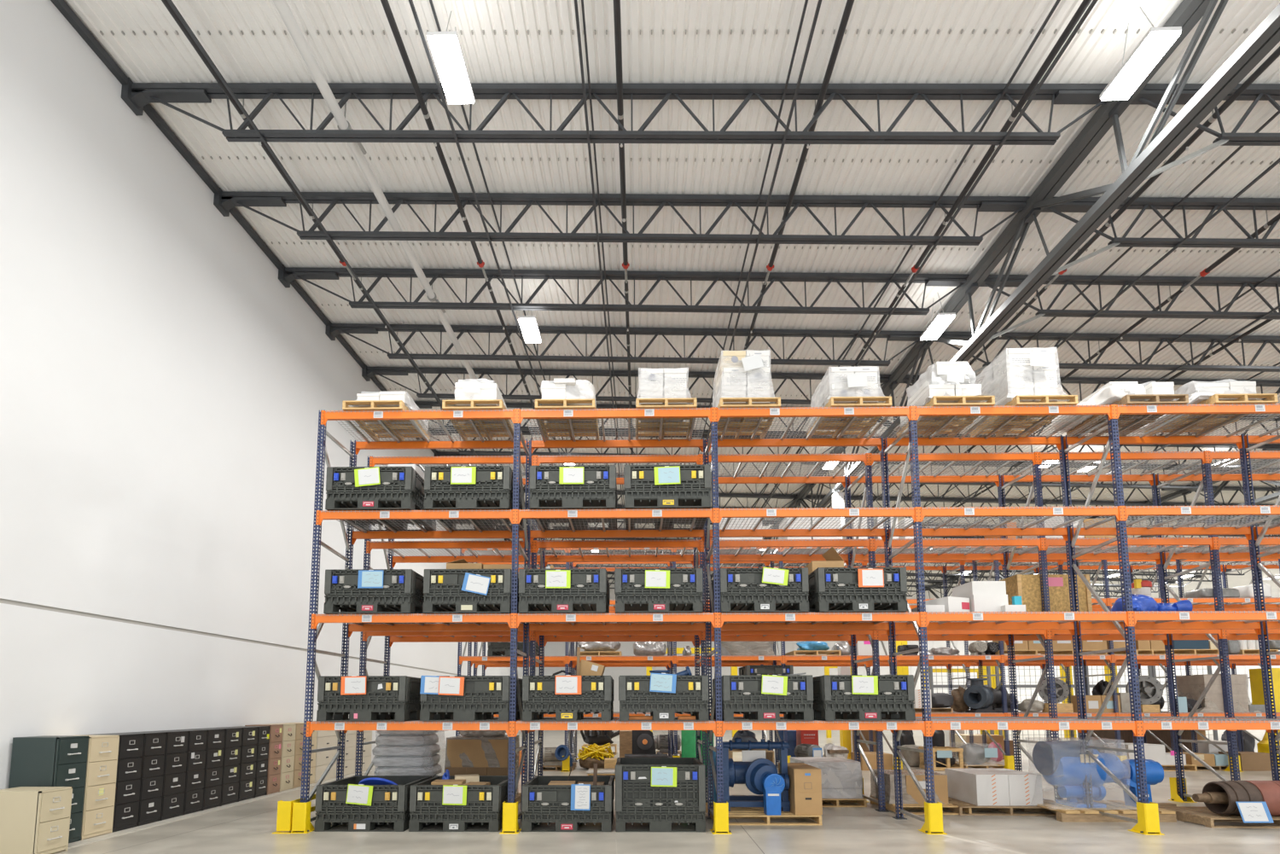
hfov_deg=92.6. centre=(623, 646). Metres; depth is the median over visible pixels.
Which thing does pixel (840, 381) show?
box stack
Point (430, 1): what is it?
bridging angle
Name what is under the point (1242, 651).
pallet
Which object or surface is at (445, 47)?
lamp
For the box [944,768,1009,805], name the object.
carton
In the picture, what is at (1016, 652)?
pallet
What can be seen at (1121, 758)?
guard
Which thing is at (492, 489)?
bin
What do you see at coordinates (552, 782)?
carton
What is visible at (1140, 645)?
carton
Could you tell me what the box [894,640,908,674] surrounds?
gantry
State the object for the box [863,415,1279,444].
joist
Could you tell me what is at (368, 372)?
joist
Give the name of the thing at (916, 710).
pallet
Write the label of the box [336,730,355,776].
filing cabinet
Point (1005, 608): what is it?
carton
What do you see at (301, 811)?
guard
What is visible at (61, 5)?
steel beam
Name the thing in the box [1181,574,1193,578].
lamp
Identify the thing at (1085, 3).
pipe
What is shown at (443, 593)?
bin
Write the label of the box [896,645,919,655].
motor
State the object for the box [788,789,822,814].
carton
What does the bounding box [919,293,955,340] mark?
lamp
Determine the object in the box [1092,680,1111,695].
black casting
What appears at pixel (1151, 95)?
joist
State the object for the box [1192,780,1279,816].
roller
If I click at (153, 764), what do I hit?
filing cabinet
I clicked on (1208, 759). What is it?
carton
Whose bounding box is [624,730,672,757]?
machine
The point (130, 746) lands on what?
filing cabinet
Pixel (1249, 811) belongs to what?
pouch
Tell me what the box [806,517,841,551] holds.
crate
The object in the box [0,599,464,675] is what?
trim
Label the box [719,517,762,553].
crate
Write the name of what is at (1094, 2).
bridging angle
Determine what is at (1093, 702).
carton
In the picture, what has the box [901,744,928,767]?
crate
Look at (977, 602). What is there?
carton
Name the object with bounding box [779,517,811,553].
crate
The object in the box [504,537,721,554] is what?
joist
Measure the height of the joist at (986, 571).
1.262 m
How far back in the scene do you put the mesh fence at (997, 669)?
28.24 m
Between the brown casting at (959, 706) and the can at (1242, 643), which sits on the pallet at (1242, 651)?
the can at (1242, 643)
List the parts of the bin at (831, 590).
label plate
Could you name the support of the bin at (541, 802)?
on the floor
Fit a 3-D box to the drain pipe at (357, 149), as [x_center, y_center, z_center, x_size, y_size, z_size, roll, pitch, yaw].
[-3.763,-6.601,24.849,0.285,0.580,42.001,0,-5,2]
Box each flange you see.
[1038,678,1069,703]
[1125,675,1163,704]
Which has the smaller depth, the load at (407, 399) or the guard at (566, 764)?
the load at (407, 399)
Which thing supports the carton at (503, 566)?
on the bin at (443, 593)
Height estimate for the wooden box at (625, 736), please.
0.864 m
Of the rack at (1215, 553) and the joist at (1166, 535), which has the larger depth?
the joist at (1166, 535)
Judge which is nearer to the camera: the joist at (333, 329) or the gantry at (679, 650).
the joist at (333, 329)
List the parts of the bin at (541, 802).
label plate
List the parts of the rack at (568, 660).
upright post, upright post, upright post, upright post, upright post, upright post, upright post, upright post, upright post, upright post, upright post, upright post, upright post, upright post, upright post, upright post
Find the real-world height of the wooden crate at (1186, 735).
1.015 m
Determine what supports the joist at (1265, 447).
attached to the truss at (1265, 37)
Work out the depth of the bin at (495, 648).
15.99 m
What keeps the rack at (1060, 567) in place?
on the floor
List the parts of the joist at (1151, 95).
girder seat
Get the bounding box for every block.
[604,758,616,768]
[716,641,774,656]
[790,756,863,798]
[1041,703,1073,712]
[1138,704,1160,712]
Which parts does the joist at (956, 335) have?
girder seat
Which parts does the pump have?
casing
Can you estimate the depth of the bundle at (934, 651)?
16.13 m
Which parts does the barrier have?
post, rail, rail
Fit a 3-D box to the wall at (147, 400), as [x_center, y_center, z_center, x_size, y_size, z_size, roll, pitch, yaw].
[-7.240,-2.265,19.108,0.253,11.650,35.400,0,-5,2]
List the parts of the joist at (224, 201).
girder seat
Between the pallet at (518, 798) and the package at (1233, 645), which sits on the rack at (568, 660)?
the package at (1233, 645)
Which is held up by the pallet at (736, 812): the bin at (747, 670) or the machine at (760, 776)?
the machine at (760, 776)
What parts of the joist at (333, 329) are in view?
girder seat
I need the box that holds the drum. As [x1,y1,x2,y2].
[776,730,796,757]
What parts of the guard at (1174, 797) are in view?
plate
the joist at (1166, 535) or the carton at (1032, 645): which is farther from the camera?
the joist at (1166, 535)
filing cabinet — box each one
[0,786,72,853]
[8,735,88,843]
[81,733,144,832]
[81,735,119,840]
[111,732,166,826]
[142,731,188,820]
[158,730,207,814]
[174,728,225,810]
[204,727,242,806]
[221,727,258,802]
[236,726,269,797]
[244,724,283,795]
[267,723,296,791]
[284,722,307,788]
[300,721,337,783]
[304,730,317,785]
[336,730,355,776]
[354,730,372,773]
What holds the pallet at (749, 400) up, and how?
on the rack at (920, 622)
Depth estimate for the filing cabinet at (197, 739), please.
9.67 m
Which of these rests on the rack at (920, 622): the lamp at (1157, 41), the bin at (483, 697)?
the bin at (483, 697)
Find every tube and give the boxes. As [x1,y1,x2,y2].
[628,715,652,720]
[677,715,695,720]
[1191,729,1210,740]
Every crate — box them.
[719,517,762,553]
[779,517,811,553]
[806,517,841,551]
[842,517,871,552]
[865,517,898,552]
[891,517,918,552]
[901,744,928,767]
[918,746,964,771]
[984,522,1016,549]
[985,574,1092,622]
[1022,516,1064,551]
[1047,520,1084,552]
[1064,518,1116,552]
[1090,729,1141,752]
[1145,729,1173,752]
[1178,729,1192,752]
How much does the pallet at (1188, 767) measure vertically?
0.150 m
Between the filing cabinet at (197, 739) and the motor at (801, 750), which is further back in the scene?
the motor at (801, 750)
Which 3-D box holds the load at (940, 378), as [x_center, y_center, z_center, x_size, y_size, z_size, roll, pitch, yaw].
[4.778,-3.806,9.323,1.020,0.638,1.333,0,-5,1]
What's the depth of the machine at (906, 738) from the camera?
19.06 m
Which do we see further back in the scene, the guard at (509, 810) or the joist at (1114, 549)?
the joist at (1114, 549)
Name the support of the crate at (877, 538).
on the rack at (568, 660)
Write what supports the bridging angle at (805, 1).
attached to the joist at (421, 404)
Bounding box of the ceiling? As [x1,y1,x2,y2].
[64,0,1279,598]
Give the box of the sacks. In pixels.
[372,730,442,777]
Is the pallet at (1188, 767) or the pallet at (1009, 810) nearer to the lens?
the pallet at (1009, 810)
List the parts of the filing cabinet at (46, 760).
drawer, drawer, drawer, drawer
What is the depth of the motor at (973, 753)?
15.71 m
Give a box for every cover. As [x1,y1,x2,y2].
[358,777,397,785]
[1016,698,1044,712]
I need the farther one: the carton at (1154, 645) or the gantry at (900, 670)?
the gantry at (900, 670)
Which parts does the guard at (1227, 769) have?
plate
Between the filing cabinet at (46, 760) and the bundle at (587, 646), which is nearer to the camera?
the filing cabinet at (46, 760)
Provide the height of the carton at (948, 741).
0.906 m
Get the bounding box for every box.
[619,730,632,757]
[796,730,818,745]
[1105,692,1134,712]
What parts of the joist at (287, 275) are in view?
girder seat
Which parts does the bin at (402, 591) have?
label plate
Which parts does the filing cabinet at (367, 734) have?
drawer, drawer, drawer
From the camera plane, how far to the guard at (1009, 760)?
15.47 m
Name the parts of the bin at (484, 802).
label plate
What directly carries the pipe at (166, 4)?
hanging from the ceiling
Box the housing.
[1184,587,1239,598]
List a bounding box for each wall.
[0,0,511,789]
[513,552,530,732]
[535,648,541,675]
[543,583,1279,711]
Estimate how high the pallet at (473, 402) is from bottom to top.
0.125 m
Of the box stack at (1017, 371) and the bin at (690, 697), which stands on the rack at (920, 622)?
the bin at (690, 697)
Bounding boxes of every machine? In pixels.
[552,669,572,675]
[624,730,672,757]
[721,737,790,815]
[898,730,914,752]
[924,730,944,754]
[1032,740,1163,808]
[1111,594,1192,611]
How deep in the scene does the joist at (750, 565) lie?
39.64 m
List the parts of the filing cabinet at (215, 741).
drawer, drawer, drawer, drawer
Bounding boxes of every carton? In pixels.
[388,464,424,494]
[430,779,465,785]
[444,730,519,796]
[446,558,482,569]
[454,773,479,783]
[462,781,490,785]
[482,564,516,574]
[518,750,524,774]
[547,780,575,785]
[576,781,604,785]
[579,659,605,675]
[778,762,821,792]
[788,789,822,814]
[804,546,843,575]
[850,751,893,770]
[852,730,879,751]
[853,640,873,655]
[869,768,948,803]
[911,605,944,612]
[913,689,931,708]
[920,596,970,611]
[942,730,964,756]
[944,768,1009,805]
[951,581,1006,597]
[952,734,986,757]
[965,594,1008,611]
[977,768,1042,805]
[981,734,1004,759]
[992,640,1028,650]
[1000,605,1025,611]
[1003,739,1013,756]
[1012,596,1022,605]
[1027,640,1052,650]
[1052,640,1075,650]
[1070,695,1101,712]
[1076,640,1107,650]
[1100,695,1121,712]
[1104,743,1166,765]
[1106,640,1134,649]
[1133,640,1150,650]
[1149,640,1164,650]
[1165,750,1186,765]
[1180,752,1215,766]
[1191,740,1227,754]
[1208,640,1220,649]
[1209,753,1228,766]
[1218,751,1272,771]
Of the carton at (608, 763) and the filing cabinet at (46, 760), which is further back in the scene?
the carton at (608, 763)
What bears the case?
on the pallet
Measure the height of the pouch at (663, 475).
0.270 m
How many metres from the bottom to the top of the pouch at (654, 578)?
0.258 m
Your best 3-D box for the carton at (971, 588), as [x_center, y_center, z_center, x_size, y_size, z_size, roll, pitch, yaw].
[5.194,-0.803,8.953,0.469,0.200,0.550,0,-5,1]
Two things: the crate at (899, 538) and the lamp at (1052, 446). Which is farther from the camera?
the lamp at (1052, 446)
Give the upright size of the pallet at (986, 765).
0.140 m
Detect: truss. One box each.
[756,452,839,567]
[832,0,1279,490]
[919,459,1279,599]
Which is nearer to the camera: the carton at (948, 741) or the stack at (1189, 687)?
the stack at (1189, 687)
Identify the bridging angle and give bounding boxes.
[166,0,484,465]
[408,0,597,565]
[429,0,601,567]
[574,0,627,551]
[581,0,629,565]
[676,0,821,553]
[677,0,808,540]
[710,0,1060,579]
[726,0,1098,565]
[782,110,1279,566]
[795,157,1279,566]
[854,304,1279,566]
[908,268,1279,517]
[919,390,1279,564]
[944,362,1279,538]
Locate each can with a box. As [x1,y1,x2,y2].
[1237,640,1247,650]
[1246,640,1256,649]
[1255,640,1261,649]
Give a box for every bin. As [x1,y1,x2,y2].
[314,775,431,831]
[316,675,421,721]
[323,569,436,623]
[325,466,436,531]
[408,775,513,831]
[419,675,522,721]
[422,569,523,623]
[423,465,523,530]
[487,641,539,656]
[518,568,610,613]
[521,775,614,831]
[522,675,613,721]
[529,465,617,530]
[614,568,703,622]
[615,757,705,832]
[618,675,708,721]
[623,464,710,529]
[710,567,808,622]
[712,674,814,721]
[738,665,793,675]
[798,567,907,622]
[812,674,915,721]
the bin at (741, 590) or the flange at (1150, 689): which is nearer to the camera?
the bin at (741, 590)
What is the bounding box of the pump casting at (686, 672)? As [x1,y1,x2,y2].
[649,666,692,675]
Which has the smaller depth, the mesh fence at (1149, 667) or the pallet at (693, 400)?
the pallet at (693, 400)
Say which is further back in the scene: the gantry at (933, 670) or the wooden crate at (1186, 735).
the gantry at (933, 670)
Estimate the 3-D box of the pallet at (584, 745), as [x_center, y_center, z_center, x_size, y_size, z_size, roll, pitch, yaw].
[-0.822,3.585,21.294,1.170,0.300,1.050,0,-5,1]
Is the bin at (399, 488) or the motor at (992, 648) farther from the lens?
the motor at (992, 648)
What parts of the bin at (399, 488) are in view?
label plate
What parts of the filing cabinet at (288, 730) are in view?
drawer, drawer, drawer, drawer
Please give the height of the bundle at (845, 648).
0.426 m
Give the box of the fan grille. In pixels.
[770,777,783,791]
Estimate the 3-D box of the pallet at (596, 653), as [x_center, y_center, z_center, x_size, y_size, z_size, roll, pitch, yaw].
[-0.626,0.241,16.546,1.160,0.120,1.050,0,-5,1]
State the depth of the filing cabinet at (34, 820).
6.87 m
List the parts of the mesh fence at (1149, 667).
post, rail, post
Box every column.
[832,492,852,751]
[839,730,851,759]
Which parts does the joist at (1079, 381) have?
girder seat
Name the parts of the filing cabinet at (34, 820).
drawer, handle, drawer, handle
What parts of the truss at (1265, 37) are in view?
web post, web post, web post, web post, web post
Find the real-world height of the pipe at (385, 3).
0.666 m
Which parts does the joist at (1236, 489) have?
girder seat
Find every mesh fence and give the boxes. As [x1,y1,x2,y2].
[928,666,994,734]
[994,666,1082,741]
[1084,665,1152,695]
[1152,665,1218,740]
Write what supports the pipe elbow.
on the pallet at (557, 767)
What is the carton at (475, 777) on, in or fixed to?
in the bin at (484, 802)
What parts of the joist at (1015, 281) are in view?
girder seat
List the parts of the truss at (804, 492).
web post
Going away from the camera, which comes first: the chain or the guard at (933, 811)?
the guard at (933, 811)
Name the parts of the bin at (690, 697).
label plate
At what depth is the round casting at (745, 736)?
16.02 m
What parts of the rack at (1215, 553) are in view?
upright post, upright post, upright post, upright post, upright post, upright post, upright post, upright post, foot plate, upright post, upright post, upright post, upright post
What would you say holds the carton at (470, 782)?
on the bin at (484, 802)
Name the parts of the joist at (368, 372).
girder seat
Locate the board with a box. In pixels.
[1175,697,1187,712]
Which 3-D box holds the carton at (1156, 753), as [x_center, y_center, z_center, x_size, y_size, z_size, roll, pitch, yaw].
[13.379,2.808,16.010,0.928,0.510,0.800,0,-5,1]
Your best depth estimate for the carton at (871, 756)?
15.79 m
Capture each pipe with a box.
[161,0,482,465]
[272,0,565,554]
[380,0,593,567]
[613,0,636,565]
[679,0,854,567]
[724,0,1092,565]
[826,46,1279,507]
[857,319,1273,566]
[891,209,1279,507]
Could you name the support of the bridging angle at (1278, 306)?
attached to the joist at (982, 564)
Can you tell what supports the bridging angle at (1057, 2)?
attached to the joist at (136, 96)
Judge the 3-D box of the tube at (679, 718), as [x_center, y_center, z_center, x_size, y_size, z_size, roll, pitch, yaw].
[0.874,0.990,8.433,0.240,0.064,0.066,0,-5,1]
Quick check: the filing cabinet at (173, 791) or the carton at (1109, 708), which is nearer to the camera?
the filing cabinet at (173, 791)
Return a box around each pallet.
[342,400,429,442]
[442,399,517,440]
[514,792,521,804]
[535,398,599,440]
[541,762,575,771]
[580,651,622,656]
[581,744,616,755]
[587,773,615,780]
[635,397,696,440]
[656,750,681,757]
[705,802,822,825]
[709,397,780,439]
[728,749,774,764]
[785,650,841,655]
[807,396,892,438]
[821,798,866,807]
[870,797,971,814]
[896,395,994,437]
[913,708,953,712]
[942,797,1058,815]
[954,762,1004,768]
[970,395,1078,437]
[994,650,1073,655]
[1066,394,1189,436]
[1074,650,1128,655]
[1134,649,1167,654]
[1144,393,1278,436]
[1157,806,1279,828]
[1161,764,1197,771]
[1171,649,1219,654]
[1196,766,1226,770]
[1237,649,1278,654]
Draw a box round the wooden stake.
[593,763,597,785]
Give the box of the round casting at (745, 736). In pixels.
[732,730,757,750]
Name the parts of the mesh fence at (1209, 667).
post, post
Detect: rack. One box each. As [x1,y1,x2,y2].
[295,403,1279,833]
[354,450,1279,812]
[455,545,1279,771]
[473,558,1279,762]
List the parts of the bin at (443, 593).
label plate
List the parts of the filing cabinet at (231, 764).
drawer, drawer, drawer, drawer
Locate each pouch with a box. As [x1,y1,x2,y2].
[340,675,366,695]
[345,784,373,805]
[354,466,380,487]
[357,570,383,587]
[419,675,440,694]
[438,675,464,695]
[442,784,466,805]
[450,466,476,484]
[461,572,490,595]
[545,570,570,587]
[555,674,581,694]
[559,466,583,483]
[570,783,590,810]
[645,570,669,588]
[649,672,676,693]
[651,766,676,786]
[654,465,680,484]
[761,674,787,695]
[762,567,788,585]
[812,748,822,756]
[851,674,878,694]
[857,568,884,587]
[1235,802,1273,822]
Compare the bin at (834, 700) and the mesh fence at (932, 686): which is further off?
the mesh fence at (932, 686)
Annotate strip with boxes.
[576,646,580,675]
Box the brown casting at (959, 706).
[950,686,969,712]
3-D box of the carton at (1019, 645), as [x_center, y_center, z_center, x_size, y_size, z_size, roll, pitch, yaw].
[10.211,-0.048,16.151,0.617,0.332,0.503,0,-5,1]
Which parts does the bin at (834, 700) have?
label plate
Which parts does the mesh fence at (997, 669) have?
post, rail, post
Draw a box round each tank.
[680,730,698,759]
[698,730,714,765]
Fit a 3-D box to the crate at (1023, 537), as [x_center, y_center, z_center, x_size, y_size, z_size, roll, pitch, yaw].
[11.489,-3.050,16.722,0.586,0.767,0.900,0,-5,1]
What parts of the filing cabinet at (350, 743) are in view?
drawer, drawer, drawer, drawer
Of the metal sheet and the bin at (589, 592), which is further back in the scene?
the metal sheet
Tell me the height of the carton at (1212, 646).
0.219 m
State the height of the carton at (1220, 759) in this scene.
0.273 m
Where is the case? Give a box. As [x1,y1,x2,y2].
[1164,640,1209,649]
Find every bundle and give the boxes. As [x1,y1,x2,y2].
[442,769,449,779]
[577,641,620,651]
[633,641,667,656]
[682,645,691,656]
[831,640,851,655]
[925,647,960,655]
[930,692,954,708]
[988,742,1002,762]
[1169,696,1201,711]
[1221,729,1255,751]
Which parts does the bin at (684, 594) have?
label plate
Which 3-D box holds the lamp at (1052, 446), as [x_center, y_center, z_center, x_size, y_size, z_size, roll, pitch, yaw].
[14.140,-6.454,20.316,0.360,0.757,0.820,0,-5,2]
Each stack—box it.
[637,367,689,431]
[712,349,772,431]
[807,366,880,432]
[965,347,1068,431]
[1168,674,1262,712]
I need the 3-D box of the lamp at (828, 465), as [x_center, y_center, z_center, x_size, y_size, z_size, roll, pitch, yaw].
[6.940,-6.436,20.415,0.360,0.757,0.820,0,-5,2]
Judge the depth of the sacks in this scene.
10.12 m
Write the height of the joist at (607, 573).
1.267 m
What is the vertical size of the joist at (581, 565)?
1.267 m
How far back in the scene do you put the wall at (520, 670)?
39.16 m
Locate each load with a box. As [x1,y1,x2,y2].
[352,391,430,435]
[447,378,512,434]
[534,378,599,437]
[893,361,986,436]
[1051,381,1193,434]
[1132,378,1262,433]
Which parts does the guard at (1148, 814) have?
plate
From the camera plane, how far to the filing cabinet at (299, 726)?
12.63 m
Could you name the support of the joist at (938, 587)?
attached to the truss at (1274, 496)
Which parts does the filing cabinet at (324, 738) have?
drawer, drawer, drawer, drawer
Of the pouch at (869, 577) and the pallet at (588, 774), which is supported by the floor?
the pallet at (588, 774)
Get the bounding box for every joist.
[121,77,1108,145]
[213,187,1029,245]
[278,264,969,314]
[325,320,924,366]
[361,364,890,404]
[413,401,833,436]
[415,429,843,455]
[434,450,823,477]
[495,524,699,541]
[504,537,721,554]
[508,518,777,530]
[518,552,742,567]
[523,476,806,499]
[523,488,797,509]
[524,502,776,526]
[529,564,713,581]
[537,564,744,575]
[606,573,712,587]
[744,563,965,581]
[756,552,992,566]
[761,562,987,575]
[768,535,1022,552]
[777,523,1022,538]
[797,494,1145,520]
[809,482,1183,506]
[836,461,1228,489]
[842,436,1279,469]
[844,516,1108,529]
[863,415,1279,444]
[889,374,1279,401]
[906,574,954,587]
[906,581,939,592]
[922,331,1279,372]
[926,586,1123,598]
[939,581,1123,597]
[953,575,1175,593]
[965,274,1279,319]
[968,570,1202,587]
[987,562,1231,581]
[1023,561,1264,575]
[1024,197,1279,248]
[1078,549,1277,565]
[1108,83,1279,145]
[1109,516,1279,537]
[1116,535,1275,549]
[1145,500,1278,524]
[1181,484,1274,506]
[1251,468,1279,491]
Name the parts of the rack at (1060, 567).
upright post, upright post, upright post, upright post, upright post, upright post, upright post, upright post, upright post, upright post, upright post, upright post, upright post, upright post, upright post, upright post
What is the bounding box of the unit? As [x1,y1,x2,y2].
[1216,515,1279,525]
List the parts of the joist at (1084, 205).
girder seat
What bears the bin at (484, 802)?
on the floor
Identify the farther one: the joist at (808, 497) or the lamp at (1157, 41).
the joist at (808, 497)
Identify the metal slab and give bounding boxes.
[1248,704,1267,712]
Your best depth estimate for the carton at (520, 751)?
15.05 m
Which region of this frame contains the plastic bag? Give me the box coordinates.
[709,745,729,802]
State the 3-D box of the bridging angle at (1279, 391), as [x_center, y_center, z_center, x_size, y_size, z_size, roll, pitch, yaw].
[16.579,-5.494,25.181,0.040,0.539,42.000,0,-5,2]
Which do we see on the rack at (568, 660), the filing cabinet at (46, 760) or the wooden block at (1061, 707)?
the wooden block at (1061, 707)
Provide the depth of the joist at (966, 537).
31.85 m
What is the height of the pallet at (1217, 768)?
0.120 m
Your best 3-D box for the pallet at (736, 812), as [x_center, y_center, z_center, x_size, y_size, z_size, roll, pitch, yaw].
[2.065,2.518,9.232,1.510,0.135,1.150,0,-5,1]
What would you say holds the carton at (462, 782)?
on the bin at (484, 802)
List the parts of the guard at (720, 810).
plate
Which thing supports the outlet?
attached to the machine at (1140, 602)
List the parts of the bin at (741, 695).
label plate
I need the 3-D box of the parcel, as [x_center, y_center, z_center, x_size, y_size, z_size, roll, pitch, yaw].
[5.054,-0.009,16.415,0.848,0.316,0.809,0,-5,1]
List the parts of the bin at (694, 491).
label plate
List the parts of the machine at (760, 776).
gear casing, drive motor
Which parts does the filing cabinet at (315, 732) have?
drawer, drawer, drawer, drawer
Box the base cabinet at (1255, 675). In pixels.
[1248,668,1279,712]
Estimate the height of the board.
0.400 m
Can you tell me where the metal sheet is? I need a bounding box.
[586,768,615,773]
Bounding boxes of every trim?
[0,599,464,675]
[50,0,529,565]
[67,770,372,849]
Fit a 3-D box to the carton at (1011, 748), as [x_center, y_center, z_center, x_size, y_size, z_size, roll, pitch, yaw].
[11.911,3.231,19.224,0.261,0.583,0.800,0,-5,1]
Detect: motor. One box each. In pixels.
[536,747,574,766]
[653,734,681,752]
[794,744,820,757]
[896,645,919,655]
[956,743,997,764]
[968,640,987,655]
[983,641,1000,655]
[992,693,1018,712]
[1138,696,1165,712]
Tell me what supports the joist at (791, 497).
attached to the truss at (804, 492)
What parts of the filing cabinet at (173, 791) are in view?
drawer, drawer, drawer, drawer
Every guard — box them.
[290,801,314,833]
[499,801,521,833]
[560,755,570,772]
[709,801,731,834]
[891,755,902,770]
[918,802,947,834]
[1003,755,1014,770]
[1116,755,1127,761]
[1127,802,1164,835]
[1168,777,1197,802]
[1224,755,1243,772]
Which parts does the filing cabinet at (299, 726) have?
drawer, drawer, drawer, drawer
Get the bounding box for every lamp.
[426,11,475,104]
[517,296,541,343]
[822,446,837,469]
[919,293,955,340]
[958,570,971,574]
[1035,446,1057,467]
[1077,445,1099,471]
[1099,6,1181,100]
[1106,573,1119,577]
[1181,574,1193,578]
[1210,446,1236,465]
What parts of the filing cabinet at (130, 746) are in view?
drawer, drawer, drawer, drawer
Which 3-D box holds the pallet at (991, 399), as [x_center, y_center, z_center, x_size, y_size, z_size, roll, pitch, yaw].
[4.835,-3.429,9.252,0.860,0.125,1.200,0,-5,1]
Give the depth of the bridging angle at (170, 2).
9.47 m
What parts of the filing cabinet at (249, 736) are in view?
drawer, drawer, drawer, drawer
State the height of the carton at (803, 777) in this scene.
0.332 m
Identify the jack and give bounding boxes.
[1256,729,1279,766]
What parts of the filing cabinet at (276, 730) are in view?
drawer, drawer, drawer, drawer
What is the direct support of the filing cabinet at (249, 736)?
on the floor
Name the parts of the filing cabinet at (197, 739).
drawer, drawer, drawer, drawer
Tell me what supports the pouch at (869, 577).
attached to the bin at (831, 590)
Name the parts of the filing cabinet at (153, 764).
drawer, drawer, drawer, drawer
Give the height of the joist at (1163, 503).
1.262 m
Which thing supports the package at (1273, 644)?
on the pallet at (1242, 651)
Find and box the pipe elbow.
[554,744,572,767]
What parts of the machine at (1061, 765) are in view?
casing, drive motor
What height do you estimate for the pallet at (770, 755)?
0.500 m
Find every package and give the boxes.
[1128,579,1152,622]
[1216,640,1239,654]
[1232,583,1271,598]
[1265,640,1279,650]
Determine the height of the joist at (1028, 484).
1.262 m
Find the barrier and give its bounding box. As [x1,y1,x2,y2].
[272,794,315,833]
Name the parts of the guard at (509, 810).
plate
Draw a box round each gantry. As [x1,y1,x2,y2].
[645,647,737,737]
[824,666,852,738]
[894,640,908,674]
[921,669,984,734]
[981,666,1005,738]
[1059,665,1118,738]
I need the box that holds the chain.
[576,743,614,768]
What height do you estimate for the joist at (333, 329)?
1.267 m
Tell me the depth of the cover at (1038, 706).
16.01 m
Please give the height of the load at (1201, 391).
0.302 m
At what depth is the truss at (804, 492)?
24.34 m
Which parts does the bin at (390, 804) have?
label plate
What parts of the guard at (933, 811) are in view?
plate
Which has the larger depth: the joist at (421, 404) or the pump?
the joist at (421, 404)
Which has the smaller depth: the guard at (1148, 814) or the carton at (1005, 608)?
the guard at (1148, 814)
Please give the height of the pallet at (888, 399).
0.125 m
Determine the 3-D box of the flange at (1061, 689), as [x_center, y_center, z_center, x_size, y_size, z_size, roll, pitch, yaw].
[11.226,1.152,15.948,0.660,0.660,0.290,-3,-6,29]
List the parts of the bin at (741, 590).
label plate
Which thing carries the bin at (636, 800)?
on the floor
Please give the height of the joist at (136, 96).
1.267 m
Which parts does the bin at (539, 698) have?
label plate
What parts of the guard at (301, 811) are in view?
plate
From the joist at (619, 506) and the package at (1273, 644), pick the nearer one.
the package at (1273, 644)
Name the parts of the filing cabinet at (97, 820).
drawer, drawer, drawer, drawer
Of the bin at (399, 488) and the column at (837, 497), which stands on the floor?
the column at (837, 497)
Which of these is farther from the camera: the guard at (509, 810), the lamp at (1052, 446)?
the lamp at (1052, 446)
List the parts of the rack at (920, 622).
upright post, upright post, upright post, upright post, upright post, upright post, upright post, foot plate, upright post, upright post, upright post, upright post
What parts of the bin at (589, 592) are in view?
label plate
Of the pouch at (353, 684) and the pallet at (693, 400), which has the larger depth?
the pallet at (693, 400)
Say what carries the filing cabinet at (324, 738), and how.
on the floor
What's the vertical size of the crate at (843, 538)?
0.771 m
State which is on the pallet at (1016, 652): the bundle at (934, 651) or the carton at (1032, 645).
the carton at (1032, 645)
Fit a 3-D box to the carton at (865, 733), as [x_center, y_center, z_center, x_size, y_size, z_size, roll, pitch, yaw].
[7.631,3.080,19.245,0.578,0.898,0.700,0,-5,1]
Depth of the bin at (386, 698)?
8.38 m
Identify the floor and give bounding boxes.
[53,729,1279,853]
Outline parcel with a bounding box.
[796,641,829,650]
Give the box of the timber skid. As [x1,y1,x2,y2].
[1019,800,1176,822]
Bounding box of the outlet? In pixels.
[1172,599,1192,610]
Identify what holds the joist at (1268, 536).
attached to the truss at (1274, 496)
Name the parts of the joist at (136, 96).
girder seat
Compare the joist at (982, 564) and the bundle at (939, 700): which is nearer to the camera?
the bundle at (939, 700)
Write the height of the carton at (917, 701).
0.481 m
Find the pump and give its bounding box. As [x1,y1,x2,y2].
[963,678,1008,712]
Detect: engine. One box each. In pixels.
[580,730,619,744]
[822,743,849,758]
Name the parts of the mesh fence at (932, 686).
post, rail, post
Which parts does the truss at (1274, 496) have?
web post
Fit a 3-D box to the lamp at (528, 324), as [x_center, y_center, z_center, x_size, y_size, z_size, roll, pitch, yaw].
[-1.996,-7.116,13.142,0.360,0.757,0.820,0,-5,2]
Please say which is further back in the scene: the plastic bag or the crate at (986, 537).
the crate at (986, 537)
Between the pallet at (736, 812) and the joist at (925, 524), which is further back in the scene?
the joist at (925, 524)
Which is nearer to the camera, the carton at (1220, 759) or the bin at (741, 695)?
the bin at (741, 695)
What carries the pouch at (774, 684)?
attached to the bin at (741, 695)
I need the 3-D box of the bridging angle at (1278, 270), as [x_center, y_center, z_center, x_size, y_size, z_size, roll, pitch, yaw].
[13.299,-6.307,25.350,0.054,0.534,42.000,0,-5,2]
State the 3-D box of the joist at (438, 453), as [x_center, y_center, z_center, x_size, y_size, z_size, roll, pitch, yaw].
[0.218,-6.670,22.628,14.522,1.267,0.280,0,-5,2]
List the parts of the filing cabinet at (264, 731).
drawer, drawer, drawer, drawer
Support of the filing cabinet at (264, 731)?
on the floor
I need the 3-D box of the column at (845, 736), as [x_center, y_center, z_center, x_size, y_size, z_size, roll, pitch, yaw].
[7.030,2.592,19.400,0.600,1.900,0.500,0,-5,1]

